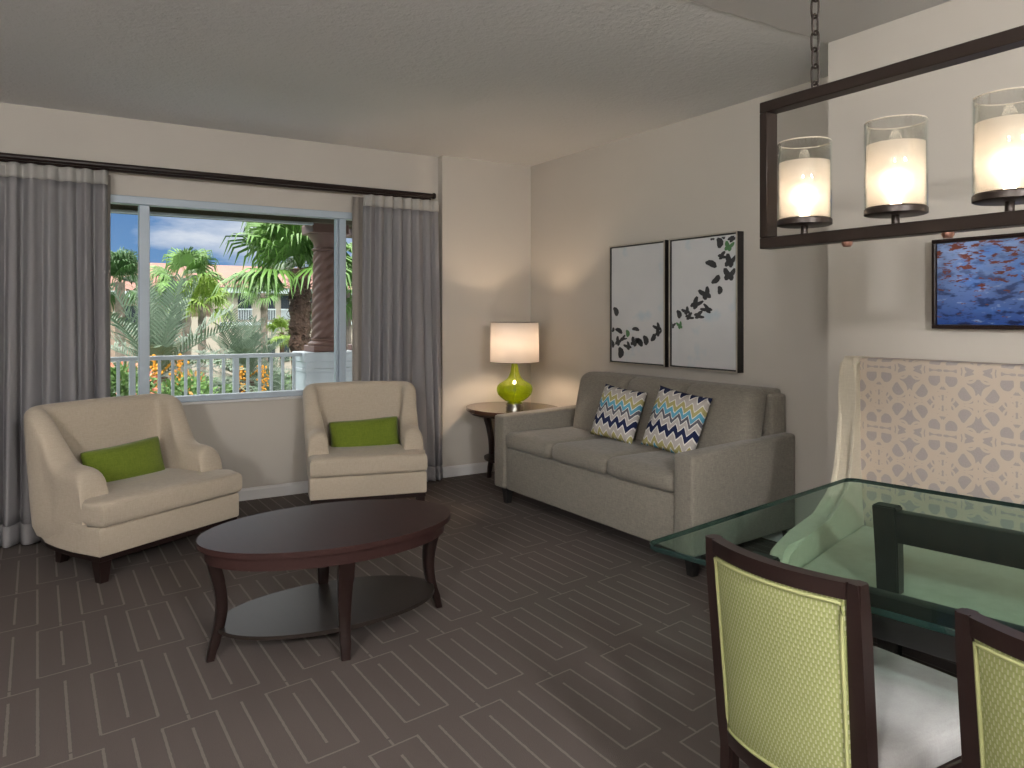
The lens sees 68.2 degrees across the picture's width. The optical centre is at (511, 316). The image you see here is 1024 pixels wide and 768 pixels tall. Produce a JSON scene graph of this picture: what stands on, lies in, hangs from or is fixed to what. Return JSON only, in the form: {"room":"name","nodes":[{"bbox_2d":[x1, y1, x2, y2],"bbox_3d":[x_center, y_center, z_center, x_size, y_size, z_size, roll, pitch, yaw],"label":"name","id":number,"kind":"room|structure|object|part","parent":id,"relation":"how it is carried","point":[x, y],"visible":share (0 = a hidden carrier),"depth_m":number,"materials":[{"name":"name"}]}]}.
{"room":"hotel room","nodes":[
{"label":"hotel room","id":0,"kind":"room"},
{"bbox_2d":[0,102,437,487],"bbox_3d":[-2.339,0.000,4.760,5.705,2.440,0.150,0,0,-32],"label":"wall","id":1,"kind":"structure","parent":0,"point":[263,442],"depth_m":5.00,"materials":[{"name":"paint"}]},
{"bbox_2d":[0,152,435,199],"bbox_3d":[-2.593,-0.888,4.430,4.723,0.080,0.138,0,0,-32],"label":"curtain rod","id":2,"kind":"object","parent":1,"relation":"attached to","point":[5,157],"visible":0.88,"depth_m":4.78,"materials":[{"name":"brown wood"}]},
{"bbox_2d":[0,161,109,547],"bbox_3d":[-2.946,0.173,3.957,1.524,2.070,0.365,0,0,-32],"label":"curtain","id":3,"kind":"object","parent":2,"relation":"hanging from","point":[54,276],"visible":0.72,"depth_m":4.26,"materials":[{"name":"grey fabric"}]},
{"bbox_2d":[108,175,110,396],"bbox_3d":[-2.496,0.170,4.494,0.196,2.040,0.019,0,0,-32],"label":"lining","id":4,"kind":"object","parent":2,"relation":"hanging from","point":[109,176],"visible":0.11,"depth_m":4.55,"materials":[{"name":"grey fabric"}]},
{"bbox_2d":[352,196,362,380],"bbox_3d":[-1.058,0.170,5.397,0.171,2.040,0.019,0,0,-32],"label":"lining","id":5,"kind":"object","parent":2,"relation":"hanging from","point":[357,202],"visible":0.36,"depth_m":5.36,"materials":[{"name":"grey fabric"}]},
{"bbox_2d":[361,194,442,480],"bbox_3d":[-0.778,0.173,5.468,0.652,2.070,0.118,0,0,-32],"label":"curtain","id":6,"kind":"object","parent":2,"relation":"hanging from","point":[401,290],"visible":0.63,"depth_m":5.50,"materials":[{"name":"grey fabric"}]},
{"bbox_2d":[111,194,351,404],"bbox_3d":[-1.848,-0.090,5.008,2.300,1.309,0.092,0,0,-32],"label":"window","id":7,"kind":"structure","parent":1,"relation":"attached to","point":[144,204],"depth_m":4.96,"materials":[{"name":"white metal"}]},
{"bbox_3d":[-1.837,0.556,4.992,2.300,0.016,0.052,0,0,-32],"label":"sill","id":8,"kind":"part","parent":7,"relation":"part of","materials":[{"name":"paint"}]},
{"bbox_2d":[237,481,307,500],"bbox_3d":[-2.643,1.180,4.473,4.884,0.080,0.014,0,0,-32],"label":"baseboard","id":9,"kind":"structure","parent":1,"relation":"attached to","point":[259,492],"depth_m":5.11,"materials":[{"name":"paint"}]},
{"bbox_2d":[111,204,351,227],"bbox_3d":[-2.848,-0.868,6.036,6.800,0.104,0.249,0,0,-32],"label":"beam","id":10,"kind":"structure","parent":0,"point":[113,206],"depth_m":6.23,"materials":[{"name":"paint"}]},
{"bbox_2d":[111,209,312,224],"bbox_3d":[-3.689,-0.803,5.335,4.630,0.022,0.040,0,0,-32],"label":"fascia","id":11,"kind":"object","parent":10,"relation":"attached to","point":[112,210],"visible":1,"depth_m":6.12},
{"bbox_2d":[0,0,950,166],"bbox_3d":[-0.237,-1.268,1.416,5.905,0.104,8.050,0,0,-32],"label":"ceiling","id":12,"kind":"structure","parent":0,"point":[530,83],"depth_m":3.65,"materials":[{"name":"white paint"}]},
{"bbox_2d":[760,0,1023,249],"bbox_3d":[1.040,-0.694,1.540,0.136,1.044,1.291,0,0,-32],"label":"chandelier","id":13,"kind":"object","parent":12,"relation":"hanging from","point":[796,193],"visible":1,"depth_m":1.74,"materials":[{"name":"brown metal"}]},
{"bbox_3d":[0.765,-0.355,1.978,0.134,0.198,0.134,0,0,-32],"label":"lamp shade","id":14,"kind":"part","parent":13,"relation":"part of","materials":[{"name":"clear glass"}]},
{"bbox_3d":[0.897,-0.355,1.768,0.134,0.198,0.134,0,0,-32],"label":"lamp shade","id":15,"kind":"part","parent":13,"relation":"part of","materials":[{"name":"clear glass"}]},
{"bbox_3d":[1.027,-0.355,1.561,0.134,0.198,0.134,0,0,-32],"label":"lamp shade","id":16,"kind":"part","parent":13,"relation":"part of","materials":[{"name":"clear glass"}]},
{"bbox_2d":[0,471,956,767],"bbox_3d":[-0.237,1.270,1.416,5.905,0.100,8.050,0,0,-32],"label":"floor","id":17,"kind":"structure","parent":0,"point":[559,638],"depth_m":2.68,"materials":[{"name":"carpet"}]},
{"bbox_2d":[24,394,241,583],"bbox_3d":[-1.966,0.830,3.935,0.685,0.780,0.856,0,0,27],"label":"armchair","id":18,"kind":"object","parent":17,"relation":"on","point":[75,512],"visible":0.98,"depth_m":3.74,"materials":[{"name":"beige fabric"}]},
{"bbox_3d":[-2.230,1.170,3.768,0.069,0.100,0.060,0,0,27],"label":"leg","id":19,"kind":"part","parent":18,"relation":"part of","materials":[{"name":"brown wood"}]},
{"bbox_3d":[-1.892,1.170,3.486,0.061,0.100,0.060,0,0,27],"label":"leg","id":20,"kind":"part","parent":18,"relation":"part of","materials":[{"name":"brown wood"}]},
{"bbox_2d":[80,436,164,481],"bbox_3d":[-2.047,0.778,4.002,0.133,0.226,0.462,0,0,29],"label":"lumbar pillow","id":21,"kind":"object","parent":18,"relation":"on","point":[144,456],"visible":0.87,"depth_m":3.96,"materials":[{"name":"green fabric"}]},
{"bbox_3d":[-2.034,0.766,3.970,0.536,0.657,0.862,0,0,27],"label":"backrest","id":22,"kind":"part","parent":18,"relation":"part of","materials":[{"name":"beige fabric"}]},
{"bbox_3d":[-1.959,1.110,3.932,0.602,0.024,0.798,0,0,27],"label":"plinth rail","id":23,"kind":"part","parent":18,"relation":"part of","materials":[{"name":"brown wood"}]},
{"bbox_3d":[-1.955,1.032,3.930,0.610,0.133,0.810,0,0,27],"label":"seat","id":24,"kind":"part","parent":18,"relation":"part of","materials":[{"name":"beige fabric"}]},
{"bbox_2d":[78,468,241,527],"bbox_3d":[-1.895,0.903,3.899,0.526,0.123,0.820,0,0,27],"label":"seat cushion","id":25,"kind":"object","parent":18,"relation":"on","point":[126,502],"depth_m":3.74,"materials":[{"name":"beige fabric"}]},
{"bbox_2d":[196,499,450,662],"bbox_3d":[-0.697,1.010,2.928,0.980,0.421,0.644,0,0,-33],"label":"coffee table","id":26,"kind":"object","parent":17,"relation":"on","point":[343,534],"visible":1,"depth_m":2.80,"materials":[{"name":"brown wood"}]},
{"bbox_3d":[-1.054,1.039,2.695,0.072,0.362,0.058,0,0,-33],"label":"leg","id":27,"kind":"part","parent":26,"relation":"part of","materials":[{"name":"brown wood"}]},
{"bbox_3d":[-0.793,1.041,3.165,0.058,0.358,0.077,0,0,-22],"label":"leg","id":28,"kind":"part","parent":26,"relation":"part of","materials":[{"name":"brown wood"}]},
{"bbox_2d":[218,575,433,640],"bbox_3d":[-0.697,1.115,2.928,0.850,0.014,0.490,0,0,-33],"label":"shelf","id":29,"kind":"object","parent":26,"relation":"attached to","point":[309,610],"depth_m":2.87,"materials":[{"name":"brown wood"}]},
{"bbox_3d":[-0.593,1.041,2.694,0.058,0.358,0.077,0,0,-24],"label":"leg","id":30,"kind":"part","parent":26,"relation":"part of","materials":[{"name":"brown wood"}]},
{"bbox_3d":[-0.331,1.039,3.167,0.078,0.362,0.058,0,0,-33],"label":"leg","id":31,"kind":"part","parent":26,"relation":"part of","materials":[{"name":"brown wood"}]},
{"bbox_2d":[303,381,426,504],"bbox_3d":[-0.957,0.830,4.881,0.744,0.780,0.630,0,0,-18],"label":"armchair","id":32,"kind":"object","parent":17,"relation":"on","point":[392,471],"visible":0.97,"depth_m":4.71,"materials":[{"name":"beige fabric"}]},
{"bbox_2d":[329,416,399,446],"bbox_3d":[-0.971,0.782,4.986,0.462,0.228,0.133,0,0,-15],"label":"lumbar pillow","id":33,"kind":"object","parent":32,"relation":"on","point":[384,430],"visible":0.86,"depth_m":4.94,"materials":[{"name":"green fabric"}]},
{"bbox_2d":[308,444,426,477],"bbox_3d":[-0.935,0.903,4.812,0.713,0.123,0.484,0,0,-18],"label":"seat cushion","id":34,"kind":"object","parent":32,"relation":"on","point":[392,460],"depth_m":4.62,"materials":[{"name":"beige fabric"}]},
{"bbox_3d":[-0.954,1.032,4.871,0.705,0.133,0.561,0,0,-18],"label":"seat","id":35,"kind":"part","parent":32,"relation":"part of","materials":[{"name":"beige fabric"}]},
{"bbox_3d":[-0.955,1.110,4.875,0.694,0.024,0.554,0,0,-18],"label":"plinth rail","id":36,"kind":"part","parent":32,"relation":"part of","materials":[{"name":"brown wood"}]},
{"bbox_3d":[-0.578,1.170,4.742,0.052,0.100,0.056,0,0,-18],"label":"leg","id":37,"kind":"part","parent":32,"relation":"part of","materials":[{"name":"brown wood"}]},
{"bbox_2d":[466,402,556,477],"bbox_3d":[0.005,0.944,5.566,0.650,0.552,0.790,0,0,-32],"label":"side table","id":38,"kind":"object","parent":17,"relation":"on","point":[487,410],"visible":0.5,"depth_m":5.61,"materials":[{"name":"brown wood"}]},
{"bbox_3d":[-0.179,0.965,5.743,0.099,0.510,0.045,0,0,44],"label":"leg","id":39,"kind":"part","parent":38,"relation":"part of","materials":[{"name":"brown wood"}]},
{"bbox_2d":[484,452,494,462],"bbox_3d":[0.005,1.042,5.566,0.400,0.015,0.480,0,0,-32],"label":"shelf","id":40,"kind":"object","parent":38,"relation":"attached to","point":[490,457],"depth_m":5.55,"materials":[{"name":"brown wood"}]},
{"bbox_2d":[490,322,538,408],"bbox_3d":[0.019,0.354,5.539,0.363,0.627,0.363,0,0,-32],"label":"table lamp","id":41,"kind":"object","parent":38,"relation":"on","point":[513,343],"visible":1,"depth_m":5.41,"materials":[{"name":"green glass"}]},
{"bbox_3d":[0.019,0.188,5.539,0.358,0.290,0.358,0,0,-32],"label":"lamp shade","id":42,"kind":"part","parent":41,"relation":"part of","materials":[{"name":"white fabric"}]},
{"bbox_3d":[0.019,0.484,5.539,0.264,0.278,0.264,0,0,-32],"label":"glass","id":43,"kind":"part","parent":41,"relation":"part of","materials":[{"name":"yellow"}]},
{"bbox_2d":[495,372,794,576],"bbox_3d":[0.703,0.793,4.449,0.856,0.854,1.783,0,0,-32],"label":"sofa","id":44,"kind":"object","parent":17,"relation":"on","point":[743,458],"visible":0.79,"depth_m":3.94,"materials":[{"name":"grey fabric"}]},
{"bbox_3d":[-0.028,1.167,4.960,0.055,0.106,0.055,0,0,-32],"label":"leg","id":45,"kind":"part","parent":44,"relation":"part of","materials":[{"name":"black paint"}]},
{"bbox_3d":[0.268,0.865,5.152,0.835,0.500,0.130,0,0,-32],"label":"arm","id":46,"kind":"part","parent":44,"relation":"part of"},
{"bbox_2d":[506,426,607,458],"bbox_3d":[0.336,0.795,4.812,0.623,0.124,0.512,0,0,-32],"label":"seat cushion","id":47,"kind":"object","parent":44,"relation":"on","point":[526,442],"depth_m":4.71,"materials":[{"name":"grey fabric"}]},
{"bbox_3d":[0.679,0.982,4.431,0.735,0.267,1.518,0,0,-32],"label":"rail","id":48,"kind":"part","parent":44,"relation":"part of","materials":[{"name":"grey fabric"}]},
{"bbox_2d":[573,372,635,430],"bbox_3d":[0.603,0.575,4.917,0.232,0.419,0.479,0,0,-32],"label":"cushion","id":49,"kind":"object","parent":44,"relation":"on","point":[592,384],"depth_m":4.90,"materials":[{"name":"fabric"}]},
{"bbox_2d":[552,438,662,473],"bbox_3d":[0.606,0.795,4.383,0.623,0.124,0.510,0,0,-32],"label":"seat cushion","id":50,"kind":"object","parent":44,"relation":"on","point":[587,455],"depth_m":4.25,"materials":[{"name":"grey fabric"}]},
{"bbox_2d":[590,384,646,443],"bbox_3d":[0.632,0.578,4.501,0.164,0.330,0.352,0,0,-44],"label":"throw pillow","id":51,"kind":"object","parent":44,"relation":"on","point":[617,417],"visible":1,"depth_m":4.44,"materials":[{"name":"fabric"}]},
{"bbox_2d":[607,450,674,492],"bbox_3d":[0.875,0.795,3.956,0.623,0.124,0.508,0,0,-32],"label":"seat cushion","id":52,"kind":"object","parent":44,"relation":"on","point":[648,471],"depth_m":3.82,"materials":[{"name":"grey fabric"}]},
{"bbox_2d":[627,376,692,441],"bbox_3d":[0.864,0.575,4.502,0.232,0.419,0.489,0,0,-32],"label":"cushion","id":53,"kind":"object","parent":44,"relation":"on","point":[649,385],"depth_m":4.45,"materials":[{"name":"fabric"}]},
{"bbox_2d":[641,385,712,453],"bbox_3d":[0.884,0.568,4.081,0.170,0.365,0.387,0,0,-43],"label":"throw pillow","id":54,"kind":"object","parent":44,"relation":"on","point":[677,419],"visible":0.96,"depth_m":4.03,"materials":[{"name":"fabric"}]},
{"bbox_3d":[0.850,1.167,3.563,0.055,0.106,0.055,0,0,-32],"label":"leg","id":55,"kind":"part","parent":44,"relation":"part of","materials":[{"name":"black paint"}]},
{"bbox_3d":[0.996,0.502,4.650,0.145,0.235,1.485,0,0,-32],"label":"rail","id":56,"kind":"part","parent":44,"relation":"part of","materials":[{"name":"grey fabric"}]},
{"bbox_2d":[686,382,765,448],"bbox_3d":[1.127,0.575,4.083,0.232,0.419,0.489,0,0,-32],"label":"cushion","id":57,"kind":"object","parent":44,"relation":"on","point":[735,412],"depth_m":3.94,"materials":[{"name":"grey fabric"}]},
{"bbox_3d":[1.140,0.865,3.763,0.839,0.499,0.127,0,0,-34],"label":"arm","id":58,"kind":"part","parent":44,"relation":"part of"},
{"bbox_3d":[1.009,0.762,4.639,0.125,0.705,1.518,0,0,-32],"label":"frame","id":59,"kind":"part","parent":44,"relation":"part of","materials":[{"name":"grey fabric"}]},
{"bbox_2d":[705,534,961,767],"bbox_3d":[0.711,0.838,1.559,0.585,0.765,0.360,0,0,-32],"label":"dining chair","id":60,"kind":"object","parent":17,"relation":"on","point":[801,680],"visible":0.96,"depth_m":1.40,"materials":[{"name":"green fabric"}]},
{"bbox_3d":[0.435,0.838,1.569,0.076,0.765,0.040,0,0,-32],"label":"leg","id":61,"kind":"part","parent":60,"relation":"part of","materials":[{"name":"brown wood"}]},
{"bbox_3d":[0.519,0.870,1.439,0.059,0.030,0.286,0,0,-32],"label":"rail","id":62,"kind":"part","parent":60,"relation":"part of","materials":[{"name":"brown wood"}]},
{"bbox_3d":[0.489,0.470,1.419,0.061,0.030,0.300,0,0,-32],"label":"rail","id":63,"kind":"part","parent":60,"relation":"part of","materials":[{"name":"brown wood"}]},
{"bbox_3d":[0.503,0.670,1.428,0.083,0.367,0.289,0,0,-32],"label":"panel","id":64,"kind":"part","parent":60,"relation":"part of","materials":[{"name":"green fabric"}]},
{"bbox_3d":[0.600,0.838,1.306,0.076,0.765,0.040,0,0,-32],"label":"leg","id":65,"kind":"part","parent":60,"relation":"part of","materials":[{"name":"brown wood"}]},
{"bbox_3d":[0.760,0.825,1.590,0.468,0.097,0.349,0,0,-32],"label":"seat","id":66,"kind":"part","parent":60,"relation":"part of","materials":[{"name":"grey fabric"}]},
{"bbox_3d":[0.746,0.889,1.581,0.455,0.051,0.356,0,0,-32],"label":"seat frame","id":67,"kind":"part","parent":60,"relation":"part of","materials":[{"name":"brown wood"}]},
{"bbox_2d":[649,478,1023,767],"bbox_3d":[1.270,0.890,1.679,1.145,0.660,1.550,0,0,-42],"label":"dining table","id":68,"kind":"object","parent":17,"relation":"on","point":[899,620],"visible":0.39,"depth_m":2.10,"materials":[{"name":"clear glass"}]},
{"bbox_3d":[0.601,0.897,1.811,0.052,0.646,0.077,0,0,-42],"label":"leg","id":69,"kind":"part","parent":68,"relation":"part of","materials":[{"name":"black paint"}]},
{"bbox_3d":[1.270,0.567,1.679,1.145,0.013,1.550,0,0,-42],"label":"glass","id":70,"kind":"part","parent":68,"relation":"part of","materials":[{"name":"clear glass"}]},
{"bbox_3d":[1.145,0.897,2.304,0.052,0.646,0.077,0,0,-42],"label":"leg","id":71,"kind":"part","parent":68,"relation":"part of","materials":[{"name":"black paint"}]},
{"bbox_3d":[0.968,0.632,1.406,0.044,0.093,1.100,0,0,-42],"label":"rail","id":72,"kind":"part","parent":68,"relation":"part of","materials":[{"name":"black paint"}]},
{"bbox_3d":[1.512,0.632,1.899,0.044,0.093,1.100,0,0,-42],"label":"rail","id":73,"kind":"part","parent":68,"relation":"part of","materials":[{"name":"black paint"}]},
{"bbox_2d":[770,356,1023,625],"bbox_3d":[1.578,0.692,2.223,0.883,1.056,1.795,0,0,-32],"label":"banquette","id":74,"kind":"object","parent":17,"relation":"on","point":[955,427],"visible":0.74,"depth_m":2.75,"materials":[{"name":"fabric"}]},
{"bbox_3d":[1.173,0.592,2.855,0.107,0.856,0.931,0,0,42],"label":"wing arm","id":75,"kind":"part","parent":74,"relation":"part of","materials":[{"name":"beige fabric"}]},
{"bbox_2d":[802,525,1023,625],"bbox_3d":[1.529,0.881,2.194,0.743,0.093,1.618,0,0,-32],"label":"seat cushion","id":76,"kind":"object","parent":74,"relation":"on","point":[996,591],"depth_m":2.46,"materials":[{"name":"beige fabric"}]},
{"bbox_3d":[1.898,0.594,2.419,0.118,0.852,1.646,0,0,-32],"label":"backrest","id":77,"kind":"part","parent":74,"relation":"part of","materials":[{"name":"fabric"}]},
{"bbox_2d":[955,608,1023,767],"bbox_3d":[0.994,0.838,1.159,0.585,0.765,0.360,0,0,-32],"label":"dining chair","id":78,"kind":"object","parent":17,"relation":"on","point":[989,652],"visible":1,"depth_m":1.12,"materials":[{"name":"green fabric"}]},
{"bbox_3d":[0.719,0.838,1.168,0.076,0.765,0.040,0,0,-32],"label":"leg","id":79,"kind":"part","parent":78,"relation":"part of","materials":[{"name":"brown wood"}]},
{"bbox_3d":[0.772,0.470,1.019,0.061,0.030,0.300,0,0,-32],"label":"rail","id":80,"kind":"part","parent":78,"relation":"part of","materials":[{"name":"brown wood"}]},
{"bbox_3d":[0.786,0.670,1.028,0.083,0.367,0.289,0,0,-32],"label":"panel","id":81,"kind":"part","parent":78,"relation":"part of","materials":[{"name":"green fabric"}]},
{"bbox_2d":[438,155,530,466],"bbox_3d":[-0.206,0.000,5.971,0.805,2.440,0.070,0,0,-32],"label":"wall","id":82,"kind":"structure","parent":0,"point":[484,214],"depth_m":5.89,"materials":[{"name":"paint"}]},
{"bbox_2d":[442,462,494,477],"bbox_3d":[-0.189,1.180,5.931,0.819,0.080,0.014,0,0,-32],"label":"baseboard","id":83,"kind":"structure","parent":82,"relation":"attached to","point":[474,468],"depth_m":5.82,"materials":[{"name":"paint"}]},
{"bbox_2d":[531,77,827,528],"bbox_3d":[0.952,0.000,4.997,0.120,2.440,3.250,0,0,-32],"label":"wall","id":84,"kind":"structure","parent":0,"point":[698,175],"depth_m":4.62,"materials":[{"name":"paint"}]},
{"bbox_2d":[609,239,668,366],"bbox_3d":[0.839,-0.082,5.009,0.056,0.806,0.546,0,0,-32],"label":"framed picture","id":85,"kind":"object","parent":84,"relation":"attached to","point":[638,272],"visible":0.97,"depth_m":4.97,"materials":[{"name":"paper"}]},
{"bbox_2d":[669,231,743,372],"bbox_3d":[1.149,-0.082,4.515,0.056,0.806,0.546,0,0,-32],"label":"framed picture","id":86,"kind":"object","parent":84,"relation":"attached to","point":[706,272],"visible":1,"depth_m":4.47,"materials":[{"name":"paper"}]},
{"bbox_2d":[762,531,782,541],"bbox_3d":[0.958,1.180,4.863,0.014,0.080,3.016,0,0,-32],"label":"baseboard","id":87,"kind":"structure","parent":84,"relation":"attached to","point":[776,537],"depth_m":4.10,"materials":[{"name":"paint"}]},
{"bbox_2d":[828,0,1023,483],"bbox_3d":[2.914,0.002,1.476,0.545,2.436,4.800,0,0,-32],"label":"wall","id":88,"kind":"structure","parent":0,"point":[880,291],"depth_m":3.05,"materials":[{"name":"paint"}]},
{"bbox_2d":[932,232,1023,329],"bbox_3d":[1.804,-0.125,2.695,0.034,0.344,0.600,0,0,-32],"label":"framed picture","id":89,"kind":"object","parent":88,"relation":"attached to","point":[978,283],"visible":1,"depth_m":2.80,"materials":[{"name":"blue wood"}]},
{"bbox_3d":[-2.541,1.285,5.548,6.800,0.110,1.400,0,0,-32],"label":"floor","id":90,"kind":"structure","parent":0,"visible":0},
{"bbox_2d":[292,350,351,389],"bbox_3d":[-1.505,0.772,6.944,0.920,0.915,0.380,0,0,-32],"label":"pedestal","id":91,"kind":"object","parent":90,"relation":"on","point":[311,367],"visible":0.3,"depth_m":6.64,"materials":[{"name":"white concrete"}]},
{"bbox_2d":[111,352,300,396],"bbox_3d":[-3.700,0.728,5.470,4.355,0.825,0.056,0,0,-32],"label":"balcony railing","id":92,"kind":"object","parent":91,"relation":"attached to","point":[132,360],"visible":0.32,"depth_m":6.23,"materials":[{"name":"white metal"}]},
{"bbox_3d":[-3.700,0.332,5.470,4.355,0.033,0.056,0,0,-32],"label":"rail","id":93,"kind":"part","parent":92,"relation":"part of","materials":[{"name":"white metal"}]},
{"bbox_2d":[302,223,348,351],"bbox_3d":[-1.687,-0.255,6.829,0.330,1.137,0.330,0,0,-32],"label":"twisted column","id":94,"kind":"structure","parent":91,"relation":"on","point":[321,235],"depth_m":6.73,"materials":[{"name":"brown stone"}]},
{"bbox_2d":[346,228,351,349],"bbox_3d":[-1.336,-0.255,7.050,0.330,1.137,0.330,0,0,-32],"label":"twisted column","id":95,"kind":"structure","parent":91,"relation":"on","point":[349,235],"depth_m":7.03,"materials":[{"name":"brown stone"}]},
{"label":"outside","id":96,"kind":"structure","parent":0,"visible":0},
{"bbox_3d":[-43.983,5.320,107.590,280.000,0.200,211.000,0,0,-32],"label":"ground","id":97,"kind":"structure","parent":96,"visible":0},
{"bbox_2d":[111,361,157,396],"bbox_3d":[-5.156,2.893,9.979,1.069,4.660,1.056,0,0,-32],"label":"flowering shrub","id":98,"kind":"object","parent":97,"relation":"on","point":[124,370],"visible":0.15,"depth_m":9.89,"materials":[{"name":"green plant"}]},
{"bbox_2d":[111,247,163,365],"bbox_3d":[-12.525,1.494,24.086,2.702,7.453,2.330,0,0,-32],"label":"fan palm","id":99,"kind":"object","parent":97,"relation":"on","point":[123,263],"visible":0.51,"depth_m":23.87,"materials":[{"name":"green plant"}]},
{"bbox_2d":[111,273,257,393],"bbox_3d":[-5.746,2.261,12.005,3.612,5.917,3.335,0,0,-32],"label":"date palm","id":100,"kind":"object","parent":97,"relation":"on","point":[162,345],"visible":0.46,"depth_m":11.82,"materials":[{"name":"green plant"}]},
{"bbox_2d":[155,369,220,395],"bbox_3d":[-4.396,2.961,10.223,0.984,4.524,0.950,0,0,-32],"label":"flowering shrub","id":101,"kind":"object","parent":97,"relation":"on","point":[167,385],"visible":0.22,"depth_m":10.17,"materials":[{"name":"green plant"}]},
{"bbox_2d":[150,246,228,370],"bbox_3d":[-11.216,1.405,26.005,2.827,7.631,2.745,0,0,-32],"label":"fan palm","id":102,"kind":"object","parent":97,"relation":"on","point":[195,262],"visible":0.48,"depth_m":25.80,"materials":[{"name":"green plant"}]},
{"bbox_2d":[168,272,235,378],"bbox_3d":[-7.367,2.065,17.994,1.637,6.310,1.509,0,0,-32],"label":"fan palm","id":103,"kind":"object","parent":97,"relation":"on","point":[205,287],"visible":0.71,"depth_m":17.91,"materials":[{"name":"green plant"}]},
{"bbox_2d":[175,376,232,393],"bbox_3d":[-6.000,3.144,14.399,1.802,4.159,1.809,0,0,-32],"label":"shrub","id":104,"kind":"object","parent":97,"relation":"on","point":[229,389],"visible":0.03,"depth_m":14.45,"materials":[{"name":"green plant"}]},
{"bbox_2d":[168,308,291,394],"bbox_3d":[-4.692,2.532,13.281,2.606,5.377,2.716,0,0,-41],"label":"date palm","id":105,"kind":"object","parent":97,"relation":"on","point":[237,343],"visible":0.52,"depth_m":12.94,"materials":[{"name":"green plant"}]},
{"bbox_2d":[111,263,351,387],"bbox_3d":[-21.460,0.495,62.160,59.800,9.450,13.900,0,0,-32],"label":"building","id":106,"kind":"structure","parent":97,"relation":"on","point":[279,308],"depth_m":56.25,"materials":[{"name":"pink paint"}]},
{"bbox_3d":[-19.733,-0.170,55.923,1.050,0.820,0.100,0,0,-32],"label":"window railing","id":107,"kind":"part","parent":106,"relation":"part of","materials":[{"name":"white metal"}]},
{"bbox_3d":[-18.268,-0.170,56.844,1.050,0.820,0.100,0,0,-32],"label":"window railing","id":108,"kind":"part","parent":106,"relation":"part of","materials":[{"name":"white metal"}]},
{"bbox_3d":[-17.214,-0.170,57.506,0.720,0.820,0.100,0,0,-32],"label":"window railing","id":109,"kind":"part","parent":106,"relation":"part of","materials":[{"name":"white metal"}]},
{"bbox_2d":[227,371,291,392],"bbox_3d":[-5.271,3.161,16.069,1.991,4.126,2.010,0,0,-32],"label":"shrub","id":110,"kind":"object","parent":97,"relation":"on","point":[252,371],"visible":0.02,"depth_m":15.99,"materials":[{"name":"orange plant"}]},
{"bbox_2d":[229,351,291,390],"bbox_3d":[-4.750,2.940,15.023,2.634,4.560,2.809,0,0,-32],"label":"date palm","id":111,"kind":"object","parent":97,"relation":"on","point":[278,376],"visible":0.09,"depth_m":14.74,"materials":[{"name":"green plant"}]},
{"bbox_2d":[234,278,288,364],"bbox_3d":[-7.231,1.909,21.985,1.485,6.621,1.486,0,0,5],"label":"fan palm","id":112,"kind":"object","parent":97,"relation":"on","point":[264,307],"visible":0.35,"depth_m":21.91,"materials":[{"name":"green plant"}]},
{"bbox_2d":[266,315,289,365],"bbox_3d":[-6.077,2.578,20.029,0.923,5.285,0.936,0,0,-32],"label":"fan palm","id":113,"kind":"object","parent":97,"relation":"on","point":[281,322],"visible":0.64,"depth_m":19.88,"materials":[{"name":"green plant"}]},
{"bbox_2d":[211,222,351,389],"bbox_3d":[-3.997,1.500,14.026,2.874,7.441,2.856,0,0,-3],"label":"fan palm","id":114,"kind":"object","parent":97,"relation":"on","point":[273,244],"visible":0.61,"depth_m":13.46,"materials":[{"name":"green plant"}]},
{"bbox_2d":[310,256,351,349],"bbox_3d":[-3.345,1.983,15.095,1.585,6.474,1.828,0,0,-32],"label":"fan palm","id":115,"kind":"object","parent":97,"relation":"on","point":[348,292],"visible":0.04,"depth_m":15.06,"materials":[{"name":"green plant"}]}
]}

